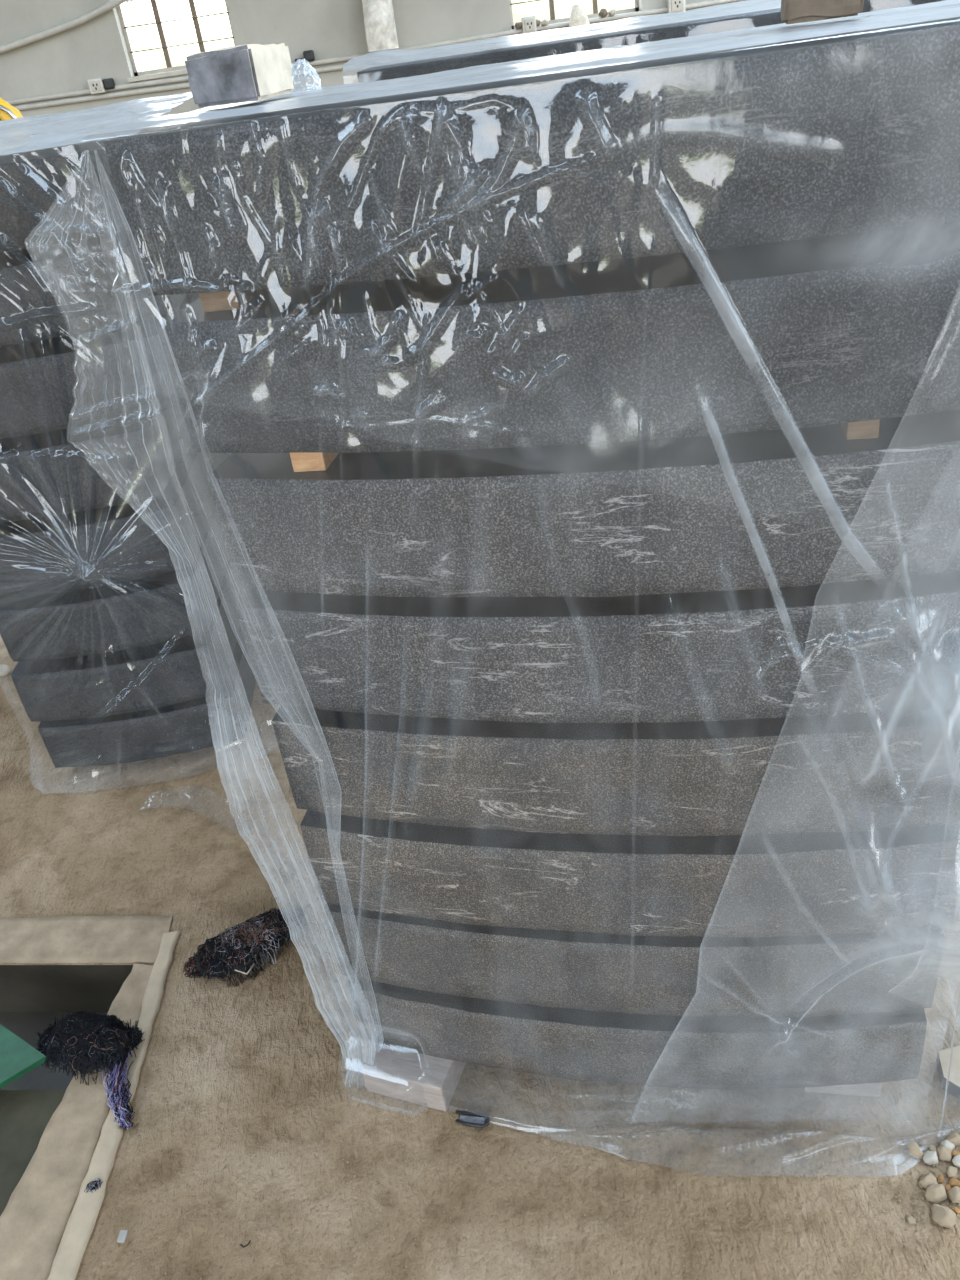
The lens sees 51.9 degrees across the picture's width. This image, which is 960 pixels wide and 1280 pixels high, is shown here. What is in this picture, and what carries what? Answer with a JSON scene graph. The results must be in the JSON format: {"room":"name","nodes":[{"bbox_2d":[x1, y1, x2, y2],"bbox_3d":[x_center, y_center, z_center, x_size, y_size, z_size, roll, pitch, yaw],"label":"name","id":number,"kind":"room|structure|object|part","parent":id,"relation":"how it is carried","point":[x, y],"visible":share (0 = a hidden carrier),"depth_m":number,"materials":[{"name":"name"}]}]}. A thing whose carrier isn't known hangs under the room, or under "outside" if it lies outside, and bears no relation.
{"room":"warehouse","nodes":[
{"label":"warehouse","id":0,"kind":"room"},
{"bbox_2d":[0,0,745,128],"bbox_3d":[-0.998,-6.830,8.826,14.000,6.000,0.240,-8,31,0],"label":"wall","id":1,"kind":"structure","parent":0,"point":[64,61],"depth_m":9.28,"materials":[{"name":"grey paint"}]},
{"bbox_2d":[0,0,127,53],"bbox_3d":[-3.980,-5.641,9.076,1.749,0.376,0.060,-8,31,0],"label":"cable","id":2,"kind":"object","parent":1,"relation":"attached to","point":[111,4],"visible":1,"depth_m":9.07,"materials":[{"name":"white plastic"}]},
{"bbox_2d":[87,78,105,93],"bbox_3d":[-3.625,-5.241,9.341,0.130,0.120,0.106,-8,31,0],"label":"power outlet","id":3,"kind":"object","parent":1,"relation":"attached to","point":[96,85],"visible":1,"depth_m":9.30,"materials":[{"name":"plastic"}]},
{"bbox_3d":[-3.622,-5.219,9.304,0.091,0.084,0.012,-8,31,0],"label":"plate","id":4,"kind":"part","parent":3,"relation":"part of","materials":[{"name":"white plastic"}]},
{"bbox_2d":[116,0,235,82],"bbox_3d":[-2.899,-6.123,9.038,1.118,1.647,0.225,-8,31,0],"label":"window","id":5,"kind":"structure","parent":1,"relation":"in","point":[169,71],"depth_m":9.35,"materials":[{"name":"metal"}]},
{"bbox_3d":[-2.797,-5.425,9.423,1.118,0.040,0.160,-8,31,0],"label":"sill","id":6,"kind":"part","parent":5,"relation":"part of","materials":[{"name":"white paint"}]},
{"bbox_2d":[124,0,233,52],"bbox_3d":[-2.916,-6.239,9.035,0.998,1.379,0.012,-8,31,0],"label":"grille","id":7,"kind":"object","parent":5,"relation":"attached to","point":[158,22],"depth_m":9.32,"materials":[{"name":"metal"}]},
{"bbox_2d":[13,64,343,110],"bbox_3d":[-1.235,-5.510,9.422,7.897,0.100,0.044,-8,31,0],"label":"conduit pipe","id":8,"kind":"object","parent":1,"relation":"attached to","point":[336,67],"visible":0.29,"depth_m":9.40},
{"bbox_2d":[5,0,741,104],"bbox_3d":[-1.231,-5.563,9.391,7.872,0.092,0.044,-8,31,0],"label":"conduit pipe","id":9,"kind":"object","parent":1,"relation":"attached to","point":[711,2],"visible":0.71,"depth_m":9.38,"materials":[{"name":"beige metal"}]},
{"bbox_2d":[102,78,114,89],"bbox_3d":[-3.559,-5.261,9.354,0.190,0.090,0.070,-8,31,0],"label":"plug","id":10,"kind":"object","parent":9,"relation":"attached to","point":[108,83],"visible":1,"depth_m":9.33,"materials":[{"name":"black plastic"}]},
{"bbox_2d":[295,50,314,62],"bbox_3d":[-1.665,-5.529,9.360,0.190,0.090,0.070,-8,31,0],"label":"clip","id":11,"kind":"object","parent":9,"relation":"attached to","point":[308,55],"visible":0.74,"depth_m":9.33,"materials":[{"name":"black plastic"}]},
{"bbox_2d":[362,0,398,51],"bbox_3d":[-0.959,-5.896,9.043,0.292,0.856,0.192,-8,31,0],"label":"column","id":12,"kind":"structure","parent":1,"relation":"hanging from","point":[379,20],"depth_m":9.10,"materials":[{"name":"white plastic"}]},
{"bbox_2d":[521,15,536,33],"bbox_3d":[0.465,-5.824,9.349,0.130,0.140,0.106,-8,31,0],"label":"box","id":13,"kind":"object","parent":1,"relation":"attached to","point":[529,22],"visible":0.88,"depth_m":9.31,"materials":[{"name":"plastic"}]},
{"bbox_3d":[0.468,-5.802,9.312,0.091,0.098,0.012,-8,31,0],"label":"plate","id":14,"kind":"part","parent":13,"relation":"part of","materials":[{"name":"white plastic"}]},
{"bbox_2d":[509,0,638,33],"bbox_3d":[0.817,-6.636,9.055,1.332,1.714,0.225,-8,31,0],"label":"window","id":15,"kind":"structure","parent":1,"relation":"in","point":[552,20],"depth_m":9.51,"materials":[{"name":"metal"}]},
{"bbox_2d":[515,22,521,29],"bbox_3d":[0.374,-5.819,9.357,0.085,0.059,0.083,-8,31,0],"label":"lump","id":16,"kind":"object","parent":15,"relation":"on","point":[518,25],"visible":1,"depth_m":9.33,"materials":[{"name":"stone"}]},
{"bbox_2d":[510,0,540,4],"bbox_3d":[0.800,-6.755,9.050,1.212,1.437,0.012,-8,31,0],"label":"grille","id":17,"kind":"object","parent":15,"relation":"attached to","point":[511,3],"depth_m":9.41,"materials":[{"name":"metal"}]},
{"bbox_2d":[541,19,548,25],"bbox_3d":[0.615,-5.852,9.357,0.073,0.058,0.076,-8,31,0],"label":"lump","id":18,"kind":"object","parent":15,"relation":"on","point":[544,22],"visible":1,"depth_m":9.34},
{"bbox_2d":[569,5,589,26],"bbox_3d":[0.937,-5.886,9.326,0.211,0.204,0.112,-8,31,0],"label":"cloth","id":19,"kind":"object","parent":15,"relation":"on","point":[578,16],"visible":0.91,"depth_m":9.29,"materials":[{"name":"white fabric"}]},
{"bbox_2d":[598,8,607,17],"bbox_3d":[1.163,-5.940,9.357,0.087,0.076,0.097,-18,32,-16],"label":"lump","id":20,"kind":"object","parent":15,"relation":"on","point":[603,12],"visible":1,"depth_m":9.33,"materials":[{"name":"stone"}]},
{"bbox_2d":[608,9,615,15],"bbox_3d":[1.252,-5.945,9.358,0.073,0.056,0.071,-8,31,0],"label":"lump","id":21,"kind":"object","parent":15,"relation":"on","point":[612,12],"visible":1,"depth_m":9.34,"materials":[{"name":"beige stone"}]},
{"bbox_2d":[666,0,685,12],"bbox_3d":[1.857,-6.021,9.347,0.160,0.170,0.116,-8,31,0],"label":"electrical outlet","id":22,"kind":"object","parent":1,"relation":"attached to","point":[673,6],"visible":0.74,"depth_m":9.32,"materials":[{"name":"plastic"}]},
{"bbox_3d":[1.861,-5.997,9.306,0.112,0.119,0.012,-8,31,0],"label":"plate","id":23,"kind":"part","parent":22,"relation":"part of","materials":[{"name":"white plastic"}]},
{"bbox_2d":[0,453,959,1279],"bbox_3d":[0.015,0.102,2.977,14.000,0.001,17.000,-8,31,0],"label":"floor","id":24,"kind":"structure","parent":0,"point":[79,840],"depth_m":1.71,"materials":[{"name":"concrete"}]},
{"bbox_2d":[0,664,10,675],"bbox_3d":[-1.622,0.104,3.335,0.071,0.040,0.048,-8,31,0],"label":"chip","id":25,"kind":"object","parent":24,"relation":"on","point":[4,669],"visible":1,"depth_m":3.33,"materials":[{"name":"white stone"}]},
{"bbox_2d":[0,98,22,120],"bbox_3d":[-2.148,-1.731,4.850,0.500,1.720,0.500,-8,31,0],"label":"hose","id":26,"kind":"object","parent":24,"relation":"on","point":[7,111],"visible":0.06,"depth_m":4.43,"materials":[{"name":"yellow plastic"}]},
{"bbox_3d":[-2.085,-2.183,4.558,0.206,0.614,0.070,-8,31,0],"label":"rod","id":27,"kind":"part","parent":26,"relation":"part of","materials":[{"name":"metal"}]},
{"bbox_2d":[0,965,132,1089],"bbox_3d":[-1.530,1.110,1.843,1.475,0.160,1.116,-3,31,9],"label":"pit","id":28,"kind":"object","parent":24,"relation":"in","point":[32,997],"depth_m":2.23,"materials":[{"name":"concrete"}]},
{"bbox_2d":[0,1024,45,1088],"bbox_3d":[-1.042,0.907,2.019,0.376,0.202,0.184,13,37,32],"label":"panel","id":29,"kind":"object","parent":28,"relation":"on","point":[17,1057],"visible":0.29,"depth_m":1.94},
{"bbox_2d":[0,1090,65,1215],"bbox_3d":[-0.946,0.988,1.783,0.290,0.027,0.382,-4,31,8],"label":"cover plate","id":30,"kind":"object","parent":28,"relation":"on","point":[25,1115],"visible":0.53,"depth_m":1.87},
{"bbox_2d":[0,963,152,1279],"bbox_3d":[-0.759,1.003,1.680,0.138,0.017,1.117,-3,31,9],"label":"curb","id":31,"kind":"structure","parent":24,"relation":"on","point":[34,1219],"depth_m":1.75,"materials":[{"name":"concrete"}]},
{"bbox_2d":[35,1011,144,1128],"bbox_3d":[-0.736,0.803,1.933,0.338,0.068,0.167,15,38,33],"label":"bundle","id":32,"kind":"object","parent":31,"relation":"on","point":[90,1042],"visible":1,"depth_m":1.93,"materials":[{"name":"black fabric"}]},
{"bbox_2d":[0,915,172,963],"bbox_3d":[-1.504,0.715,2.337,1.655,0.015,0.136,-3,31,9],"label":"curb","id":33,"kind":"structure","parent":24,"relation":"on","point":[63,939],"depth_m":2.24,"materials":[{"name":"concrete"}]},
{"bbox_2d":[0,92,192,796],"bbox_3d":[-1.035,-0.462,2.600,0.835,1.598,1.321,-8,31,0],"label":"plastic sheet","id":34,"kind":"object","parent":24,"relation":"on","point":[21,134],"visible":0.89,"depth_m":2.31,"materials":[{"name":"clear plastic"}]},
{"bbox_2d":[47,931,179,1279],"bbox_3d":[-0.689,0.965,1.718,0.077,0.013,1.181,-5,31,5],"label":"trim","id":35,"kind":"structure","parent":24,"relation":"on","point":[80,1225],"depth_m":1.77,"materials":[{"name":"beige wood"}]},
{"bbox_2d":[84,1178,105,1192],"bbox_3d":[-0.673,0.952,1.723,0.033,0.016,0.027,-8,31,0],"label":"tuft","id":36,"kind":"object","parent":35,"relation":"on","point":[96,1184],"visible":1,"depth_m":1.72,"materials":[{"name":"fabric"}]},
{"bbox_2d":[117,1230,127,1242],"bbox_3d":[-0.593,0.989,1.637,0.013,0.005,0.018,-5,31,5],"label":"chip","id":37,"kind":"object","parent":24,"relation":"on","point":[122,1236],"visible":1,"depth_m":1.64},
{"bbox_2d":[38,626,255,767],"bbox_3d":[-0.969,0.062,3.058,0.554,0.140,0.840,-8,31,0],"label":"granite slab","id":38,"kind":"object","parent":24,"relation":"on","point":[189,726],"visible":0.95,"depth_m":2.71,"materials":[{"name":"grey stone"}]},
{"bbox_2d":[11,559,247,720],"bbox_3d":[-0.999,-0.077,2.970,0.535,0.153,0.835,-8,31,0],"label":"granite slab","id":39,"kind":"object","parent":38,"relation":"on","point":[176,671],"visible":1,"depth_m":2.63,"materials":[{"name":"grey stone"}]},
{"bbox_2d":[183,906,304,986],"bbox_3d":[-0.508,0.644,2.141,0.185,0.067,0.260,10,36,28],"label":"bundle","id":40,"kind":"object","parent":24,"relation":"on","point":[236,950],"visible":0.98,"depth_m":2.10,"materials":[{"name":"black fabric"}]},
{"bbox_2d":[361,1042,465,1110],"bbox_3d":[-0.088,0.732,1.895,0.160,0.070,0.300,5,33,20],"label":"block","id":41,"kind":"object","parent":24,"relation":"on","point":[397,1073],"visible":0.44,"depth_m":1.78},
{"bbox_2d":[346,977,926,1089],"bbox_3d":[0.287,0.535,1.917,0.968,0.148,0.633,-1,32,12],"label":"granite slab","id":42,"kind":"object","parent":41,"relation":"on","point":[704,1052],"visible":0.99,"depth_m":1.64,"materials":[{"name":"grey stone"}]},
{"bbox_2d":[324,902,943,1016],"bbox_3d":[0.266,0.376,1.826,0.973,0.163,0.626,-1,32,12],"label":"granite slab","id":43,"kind":"object","parent":42,"relation":"on","point":[690,976],"visible":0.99,"depth_m":1.55,"materials":[{"name":"grey stone"}]},
{"bbox_2d":[300,810,959,936],"bbox_3d":[0.248,0.218,1.730,0.980,0.170,0.626,-1,32,12],"label":"granite slab","id":44,"kind":"object","parent":43,"relation":"on","point":[900,878],"visible":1,"depth_m":1.46,"materials":[{"name":"grey stone"}]},
{"bbox_2d":[455,1110,488,1127],"bbox_3d":[-0.014,0.847,1.742,0.066,0.012,0.024,2,32,16],"label":"strap","id":45,"kind":"object","parent":24,"relation":"on","point":[480,1121],"visible":1,"depth_m":1.74,"materials":[{"name":"black plastic"}]},
{"bbox_2d":[100,884,959,1279],"bbox_3d":[-0.116,0.880,1.721,1.804,0.005,0.845,10,35,27],"label":"grit","id":46,"kind":"object","parent":24,"relation":"on","point":[946,1122],"visible":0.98,"depth_m":1.57,"materials":[{"name":"brown gravel"}]},
{"bbox_2d":[804,1082,881,1096],"bbox_3d":[0.645,0.676,1.810,0.125,0.070,0.300,-1,32,12],"label":"block","id":47,"kind":"object","parent":24,"relation":"on","point":[866,1089],"visible":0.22,"depth_m":1.69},
{"bbox_2d":[860,1154,868,1163],"bbox_3d":[0.624,0.842,1.602,0.013,0.009,0.016,-4,31,7],"label":"pebble","id":48,"kind":"object","parent":24,"relation":"on","point":[864,1157],"visible":1,"depth_m":1.60,"materials":[{"name":"grey stone"}]},
{"bbox_2d":[905,1214,915,1223],"bbox_3d":[0.661,0.890,1.516,0.013,0.010,0.017,-16,32,-12],"label":"pebble","id":49,"kind":"object","parent":24,"relation":"on","point":[909,1218],"visible":1,"depth_m":1.51,"materials":[{"name":"beige stone"}]},
{"bbox_2d":[906,1139,923,1158],"bbox_3d":[0.703,0.825,1.601,0.025,0.018,0.033,-20,33,-18],"label":"pebble","id":50,"kind":"object","parent":24,"relation":"on","point":[913,1148],"visible":1,"depth_m":1.59,"materials":[{"name":"beige stone"}]},
{"bbox_2d":[919,1139,926,1144],"bbox_3d":[0.724,0.821,1.614,0.014,0.010,0.011,-1,32,12],"label":"pebble","id":51,"kind":"object","parent":24,"relation":"on","point":[922,1141],"visible":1,"depth_m":1.61,"materials":[{"name":"beige stone"}]},
{"bbox_2d":[918,1173,937,1188],"bbox_3d":[0.707,0.853,1.558,0.033,0.020,0.024,-5,31,5],"label":"pebble","id":52,"kind":"object","parent":24,"relation":"on","point":[927,1179],"visible":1,"depth_m":1.55,"materials":[{"name":"beige stone"}]},
{"bbox_2d":[923,1150,938,1164],"bbox_3d":[0.725,0.833,1.587,0.023,0.016,0.027,14,37,32],"label":"pebble","id":53,"kind":"object","parent":24,"relation":"on","point":[930,1157],"visible":1,"depth_m":1.58,"materials":[{"name":"white stone"}]},
{"bbox_2d":[927,1145,937,1154],"bbox_3d":[0.736,0.827,1.600,0.013,0.012,0.018,-15,32,-10],"label":"pebble","id":54,"kind":"object","parent":24,"relation":"on","point":[930,1147],"visible":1,"depth_m":1.60,"materials":[{"name":"beige stone"}]},
{"bbox_2d":[925,1184,946,1203],"bbox_3d":[0.710,0.863,1.539,0.036,0.023,0.026,-15,32,-11],"label":"pebble","id":55,"kind":"object","parent":24,"relation":"on","point":[936,1194],"visible":1,"depth_m":1.53,"materials":[{"name":"beige stone"}]},
{"bbox_2d":[937,1174,943,1183],"bbox_3d":[0.729,0.852,1.562,0.010,0.008,0.015,21,42,39],"label":"pebble","id":56,"kind":"object","parent":24,"relation":"on","point":[940,1178],"visible":1,"depth_m":1.56,"materials":[{"name":"orange stone"}]},
{"bbox_2d":[932,1203,956,1227],"bbox_3d":[0.708,0.880,1.508,0.036,0.027,0.034,9,35,26],"label":"pebble","id":57,"kind":"object","parent":24,"relation":"on","point":[944,1216],"visible":1,"depth_m":1.50,"materials":[{"name":"beige stone"}]},
{"bbox_2d":[937,1145,951,1161],"bbox_3d":[0.750,0.827,1.593,0.023,0.018,0.026,4,33,19],"label":"pebble","id":58,"kind":"object","parent":24,"relation":"on","point":[944,1154],"visible":1,"depth_m":1.59,"materials":[{"name":"beige stone"}]},
{"bbox_2d":[940,1140,954,1149],"bbox_3d":[0.758,0.820,1.601,0.024,0.017,0.018,-22,33,-21],"label":"pebble","id":59,"kind":"object","parent":24,"relation":"on","point":[946,1143],"visible":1,"depth_m":1.60,"materials":[{"name":"white stone"}]},
{"bbox_2d":[936,1046,959,1099],"bbox_3d":[0.910,0.740,1.678,0.243,0.032,0.162,-8,31,0],"label":"plate","id":60,"kind":"object","parent":24,"relation":"on","point":[943,1057],"visible":1,"depth_m":1.69,"materials":[{"name":"white plastic"}]},
{"bbox_2d":[945,1184,950,1191],"bbox_3d":[0.733,0.860,1.548,0.010,0.009,0.014,-2,32,11],"label":"pebble","id":61,"kind":"object","parent":24,"relation":"on","point":[947,1186],"visible":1,"depth_m":1.54,"materials":[{"name":"stone"}]},
{"bbox_2d":[947,1166,956,1177],"bbox_3d":[0.748,0.845,1.566,0.015,0.013,0.021,12,36,30],"label":"pebble","id":62,"kind":"object","parent":24,"relation":"on","point":[951,1171],"visible":1,"depth_m":1.56,"materials":[{"name":"beige stone"}]},
{"bbox_2d":[946,1132,959,1145],"bbox_3d":[0.771,0.813,1.608,0.030,0.018,0.020,-10,31,-4],"label":"pebble","id":63,"kind":"object","parent":24,"relation":"on","point":[954,1137],"visible":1,"depth_m":1.60,"materials":[{"name":"beige stone"}]},
{"bbox_2d":[947,1186,959,1202],"bbox_3d":[0.739,0.863,1.534,0.024,0.020,0.025,-9,31,-1],"label":"pebble","id":64,"kind":"object","parent":24,"relation":"on","point":[953,1194],"visible":1,"depth_m":1.53,"materials":[{"name":"beige stone"}]},
{"bbox_2d":[949,1178,959,1187],"bbox_3d":[0.750,0.853,1.550,0.025,0.015,0.018,11,36,29],"label":"pebble","id":65,"kind":"object","parent":24,"relation":"on","point":[953,1182],"visible":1,"depth_m":1.55,"materials":[{"name":"orange stone"}]},
{"bbox_2d":[951,1206,959,1213],"bbox_3d":[0.732,0.876,1.520,0.014,0.008,0.009,19,41,38],"label":"pebble","id":66,"kind":"object","parent":24,"relation":"on","point":[955,1209],"visible":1,"depth_m":1.52,"materials":[{"name":"orange stone"}]},
{"bbox_2d":[951,1150,959,1156],"bbox_3d":[0.767,0.829,1.586,0.013,0.014,0.022,-29,36,-30],"label":"pebble","id":67,"kind":"object","parent":24,"relation":"on","point":[954,1152],"visible":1,"depth_m":1.58,"materials":[{"name":"orange stone"}]},
{"bbox_2d":[952,1154,959,1167],"bbox_3d":[0.767,0.834,1.577,0.026,0.016,0.017,-19,33,-17],"label":"pebble","id":68,"kind":"object","parent":24,"relation":"on","point":[956,1160],"visible":1,"depth_m":1.57,"materials":[{"name":"white stone"}]},
{"bbox_3d":[0.270,0.055,1.795,0.840,0.034,0.120,-1,32,12],"label":"bearer","id":69,"kind":"object","parent":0,"visible":0},
{"bbox_2d":[272,704,959,835],"bbox_3d":[0.223,0.044,1.625,0.974,0.171,0.623,-1,32,12],"label":"granite slab","id":70,"kind":"object","parent":69,"relation":"on","point":[818,773],"visible":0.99,"depth_m":1.36,"materials":[{"name":"grey stone"}]},
{"bbox_2d":[236,571,959,722],"bbox_3d":[0.195,-0.124,1.520,0.979,0.163,0.631,-1,32,12],"label":"granite slab","id":71,"kind":"object","parent":70,"relation":"on","point":[692,656],"visible":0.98,"depth_m":1.25,"materials":[{"name":"grey stone"}]},
{"bbox_2d":[207,410,959,596],"bbox_3d":[0.175,-0.285,1.419,0.962,0.161,0.631,-1,32,12],"label":"granite slab","id":72,"kind":"object","parent":71,"relation":"on","point":[742,510],"visible":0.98,"depth_m":1.16,"materials":[{"name":"grey stone"}]},
{"bbox_2d":[290,452,338,471],"bbox_3d":[-0.206,-0.251,1.264,0.043,0.035,0.100,-1,32,12],"label":"spacer","id":73,"kind":"object","parent":72,"relation":"on","point":[301,462],"visible":0.29,"depth_m":1.23,"materials":[{"name":"brown wood"}]},
{"bbox_2d":[157,220,959,452],"bbox_3d":[0.149,-0.451,1.319,0.973,0.160,0.634,-1,32,12],"label":"granite slab","id":74,"kind":"object","parent":72,"relation":"on","point":[862,326],"visible":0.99,"depth_m":1.06,"materials":[{"name":"grey stone"}]},
{"bbox_2d":[199,289,267,311],"bbox_3d":[-0.301,-0.430,1.207,0.046,0.031,0.100,-1,32,12],"label":"spacer","id":75,"kind":"object","parent":74,"relation":"on","point":[226,300],"visible":0.44,"depth_m":1.17,"materials":[{"name":"brown wood"}]},
{"bbox_2d":[103,17,959,295],"bbox_3d":[0.125,-0.615,1.222,0.976,0.162,0.630,-1,32,12],"label":"granite slab","id":76,"kind":"object","parent":74,"relation":"on","point":[853,132],"visible":1,"depth_m":0.96,"materials":[{"name":"grey stone"}]},
{"bbox_2d":[35,0,959,1150],"bbox_3d":[0.192,0.044,1.538,1.223,1.651,0.698,-1,32,12],"label":"plastic sheet","id":77,"kind":"object","parent":76,"relation":"on","point":[946,9],"visible":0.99,"depth_m":1.11,"materials":[{"name":"clear plastic"}]},
{"bbox_2d":[184,43,293,107],"bbox_3d":[-0.285,-0.675,1.177,0.100,0.056,0.199,-3,31,9],"label":"concrete block","id":78,"kind":"object","parent":77,"relation":"on","point":[247,72],"visible":1,"depth_m":1.12,"materials":[{"name":"grey concrete"}]},
{"bbox_2d":[291,59,321,88],"bbox_3d":[-0.251,-0.796,1.395,0.050,0.044,0.053,-8,31,0],"label":"clear bag","id":79,"kind":"object","parent":77,"relation":"on","point":[297,62],"visible":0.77,"depth_m":1.39,"materials":[{"name":"clear plastic"}]},
{"bbox_2d":[781,0,863,23],"bbox_3d":[0.359,-0.707,1.039,0.081,0.091,0.132,1,32,16],"label":"stone block","id":80,"kind":"object","parent":77,"relation":"on","point":[792,11],"visible":1,"depth_m":1.02,"materials":[{"name":"beige stone"}]},
{"bbox_2d":[841,419,879,439],"bbox_3d":[0.432,-0.264,1.132,0.034,0.035,0.100,-1,32,12],"label":"spacer","id":81,"kind":"object","parent":72,"relation":"on","point":[869,429],"visible":0.28,"depth_m":1.09,"materials":[{"name":"brown wood"}]},
{"bbox_3d":[-0.997,-0.165,2.929,0.465,0.039,0.120,-8,31,0],"label":"bearer","id":82,"kind":"object","parent":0,"visible":0},
{"bbox_2d":[0,507,228,661],"bbox_3d":[-1.012,-0.242,2.873,0.533,0.153,0.836,-8,31,0],"label":"granite slab","id":83,"kind":"object","parent":82,"relation":"on","point":[68,624],"visible":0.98,"depth_m":2.53,"materials":[{"name":"grey stone"}]},
{"bbox_2d":[0,440,229,597],"bbox_3d":[-1.037,-0.407,2.774,0.554,0.165,0.839,-8,31,0],"label":"granite slab","id":84,"kind":"object","parent":83,"relation":"on","point":[117,540],"visible":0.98,"depth_m":2.43,"materials":[{"name":"grey stone"}]},
{"bbox_2d":[0,406,189,522],"bbox_3d":[-1.072,-0.574,2.668,0.535,0.165,0.835,-8,31,0],"label":"granite slab","id":85,"kind":"object","parent":84,"relation":"on","point":[40,485],"visible":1,"depth_m":2.33,"materials":[{"name":"grey stone"}]},
{"bbox_2d":[0,293,199,438],"bbox_3d":[-1.046,-0.755,2.573,0.635,0.165,0.845,-11,31,-4],"label":"granite slab","id":86,"kind":"object","parent":85,"relation":"on","point":[41,389],"visible":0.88,"depth_m":2.23,"materials":[{"name":"grey stone"}]},
{"bbox_2d":[0,231,185,346],"bbox_3d":[-1.071,-0.922,2.474,0.657,0.155,0.848,-11,31,-4],"label":"granite slab","id":87,"kind":"object","parent":86,"relation":"on","point":[31,310],"visible":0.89,"depth_m":2.14,"materials":[{"name":"grey stone"}]},
{"bbox_2d":[0,125,169,252],"bbox_3d":[-1.104,-1.078,2.376,0.648,0.160,0.847,-10,31,-3],"label":"granite slab","id":88,"kind":"object","parent":87,"relation":"on","point":[32,182],"visible":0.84,"depth_m":2.04,"materials":[{"name":"grey stone"}]},
{"bbox_2d":[179,442,189,461],"bbox_3d":[-1.045,-0.496,2.728,0.465,0.035,0.120,-8,31,0],"label":"bearer","id":89,"kind":"object","parent":84,"relation":"on","point":[188,444],"visible":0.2,"depth_m":2.72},
{"bbox_3d":[0.077,-1.148,2.649,0.060,0.035,0.400,-8,31,0],"label":"spacer","id":90,"kind":"object","parent":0,"visible":0},
{"bbox_3d":[0.561,-1.282,2.563,1.650,0.160,0.784,-8,31,0],"label":"granite slab","id":91,"kind":"object","parent":90,"relation":"on","visible":0},
{"bbox_2d":[357,0,943,82],"bbox_3d":[0.537,-1.446,2.463,1.650,0.167,0.784,-8,31,0],"label":"granite slab","id":92,"kind":"object","parent":91,"relation":"on","point":[766,17],"visible":0.13,"depth_m":2.11,"materials":[{"name":"black stone"}]},
{"bbox_2d":[343,0,780,70],"bbox_3d":[0.651,-0.850,2.795,1.796,1.621,0.815,-8,31,0],"label":"plastic sheet","id":93,"kind":"object","parent":92,"relation":"on","point":[383,57],"visible":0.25,"depth_m":2.21,"materials":[{"name":"clear plastic"}]}
]}

